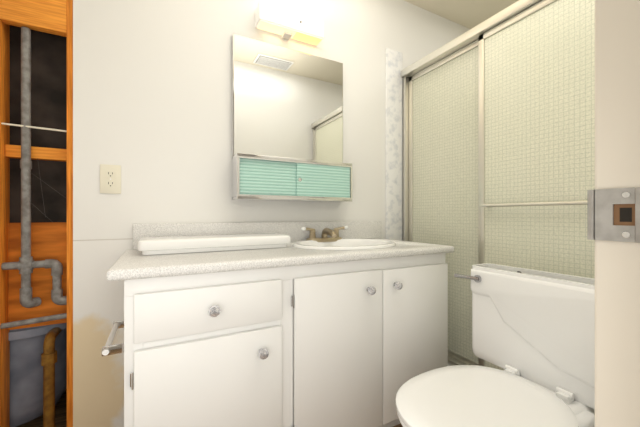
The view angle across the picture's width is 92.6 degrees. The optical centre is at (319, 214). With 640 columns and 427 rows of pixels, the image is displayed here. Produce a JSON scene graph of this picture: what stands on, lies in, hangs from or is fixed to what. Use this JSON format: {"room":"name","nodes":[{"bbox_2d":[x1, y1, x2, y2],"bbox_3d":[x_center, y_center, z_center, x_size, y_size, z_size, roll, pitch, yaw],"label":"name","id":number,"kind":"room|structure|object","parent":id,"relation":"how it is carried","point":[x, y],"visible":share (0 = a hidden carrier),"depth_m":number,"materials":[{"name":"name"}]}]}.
{"room":"bathroom","nodes":[
{"label":"bathroom","id":0,"kind":"room"},
{"bbox_2d":[16,388,402,426],"bbox_3d":[0.447,0.960,0.924,3.050,0.060,3.400,0,0,-28],"label":"floor","id":1,"kind":"structure","parent":0,"point":[61,413],"depth_m":1.40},
{"bbox_2d":[102,249,453,426],"bbox_3d":[-0.104,0.550,1.281,1.287,0.760,0.552,0,0,-28],"label":"bathroom vanity","id":2,"kind":"object","parent":1,"relation":"on","point":[330,324],"depth_m":1.02,"materials":[{"name":"white paint"}]},
{"bbox_2d":[106,237,453,276],"bbox_3d":[-0.090,0.155,1.302,1.292,0.030,0.528,0,0,-28],"label":"countertop","id":3,"kind":"structure","parent":2,"relation":"on","point":[132,261],"depth_m":1.08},
{"bbox_2d":[137,233,290,254],"bbox_3d":[-0.419,0.113,1.260,0.575,0.050,0.228,0,0,-28],"label":"tank lid","id":4,"kind":"object","parent":3,"relation":"on","point":[171,245],"visible":0.98,"depth_m":1.16,"materials":[{"name":"white ceramic"}]},
{"bbox_2d":[300,225,348,242],"bbox_3d":[0.042,0.099,1.566,0.281,0.080,0.138,0,0,-28],"label":"faucet","id":5,"kind":"object","parent":3,"relation":"on","point":[308,233],"depth_m":1.59,"materials":[{"name":"gold metal"}]},
{"bbox_2d":[395,263,594,426],"bbox_3d":[0.510,0.562,0.869,0.641,0.735,0.586,0,0,-28],"label":"toilet","id":6,"kind":"object","parent":1,"relation":"on","point":[533,333],"visible":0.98,"depth_m":0.91,"materials":[{"name":"white ceramic"}]},
{"bbox_2d":[401,0,594,369],"bbox_3d":[1.200,0.017,1.545,0.938,1.826,1.298,0,0,-28],"label":"shower enclosure","id":7,"kind":"object","parent":1,"relation":"on","point":[498,138],"visible":0.65,"depth_m":1.35,"materials":[{"name":"glass"}]},
{"bbox_2d":[0,0,469,426],"bbox_3d":[-0.356,-0.210,1.892,3.572,2.280,0.761,0,0,-28],"label":"wall","id":8,"kind":"structure","parent":0,"point":[152,98],"depth_m":1.22,"materials":[{"name":"white paint"}]},
{"bbox_2d":[0,291,72,426],"bbox_3d":[-1.549,0.655,1.316,0.924,0.430,0.672,0,0,-28],"label":"bathtub","id":9,"kind":"object","parent":8,"relation":"in","point":[24,344],"depth_m":1.20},
{"bbox_2d":[100,164,120,193],"bbox_3d":[-0.828,-0.141,1.210,0.070,0.114,0.007,0,0,-28],"label":"electrical outlet","id":10,"kind":"object","parent":8,"relation":"attached to","point":[110,179],"visible":1,"depth_m":1.21,"materials":[{"name":"beige plastic"}]},
{"bbox_2d":[133,221,381,248],"bbox_3d":[-0.197,0.088,1.533,1.267,0.103,0.020,0,0,-28],"label":"backsplash","id":11,"kind":"structure","parent":8,"relation":"attached to","point":[320,230],"depth_m":1.51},
{"bbox_2d":[255,1,323,45],"bbox_3d":[-0.146,-0.942,1.526,0.341,0.100,0.080,0,0,-28],"label":"sconce","id":12,"kind":"object","parent":8,"relation":"attached to","point":[286,24],"visible":1,"depth_m":1.50,"materials":[{"name":"white"}]},
{"bbox_2d":[232,34,351,201],"bbox_3d":[-0.121,-0.455,1.522,0.600,0.770,0.111,0,0,-28],"label":"upper cabinet","id":13,"kind":"object","parent":8,"relation":"attached to","point":[287,124],"visible":1,"depth_m":1.51,"materials":[{"name":"silver metal"}]},
{"bbox_2d":[386,48,401,240],"bbox_3d":[0.456,-0.040,1.881,0.128,1.940,0.012,0,0,-28],"label":"trim","id":14,"kind":"structure","parent":8,"relation":"attached to","point":[393,146],"depth_m":1.87,"materials":[{"name":"white stone"}]},
{"bbox_2d":[404,0,518,28],"bbox_3d":[0.447,-1.380,0.924,3.050,0.060,3.400,0,0,-28],"label":"ceiling","id":15,"kind":"structure","parent":0,"point":[470,14],"depth_m":2.00,"materials":[{"name":"beige paint"}]},
{"bbox_3d":[0.684,-0.210,0.472,2.850,2.280,0.120,0,0,-28],"label":"wall","id":16,"kind":"structure","parent":0,"visible":0},
{"bbox_2d":[595,0,639,426],"bbox_3d":[0.368,-0.100,0.253,0.037,2.060,0.225,0,0,-28],"label":"door frame","id":17,"kind":"structure","parent":16,"relation":"in","point":[617,165],"depth_m":0.33,"materials":[{"name":"beige paint"}]},
{"bbox_2d":[587,187,639,241],"bbox_3d":[0.329,0.000,0.325,0.013,0.057,0.074,0,0,-28],"label":"strike plate","id":18,"kind":"object","parent":17,"relation":"attached to","point":[613,214],"visible":1,"depth_m":0.33,"materials":[{"name":"metal"}]}
]}

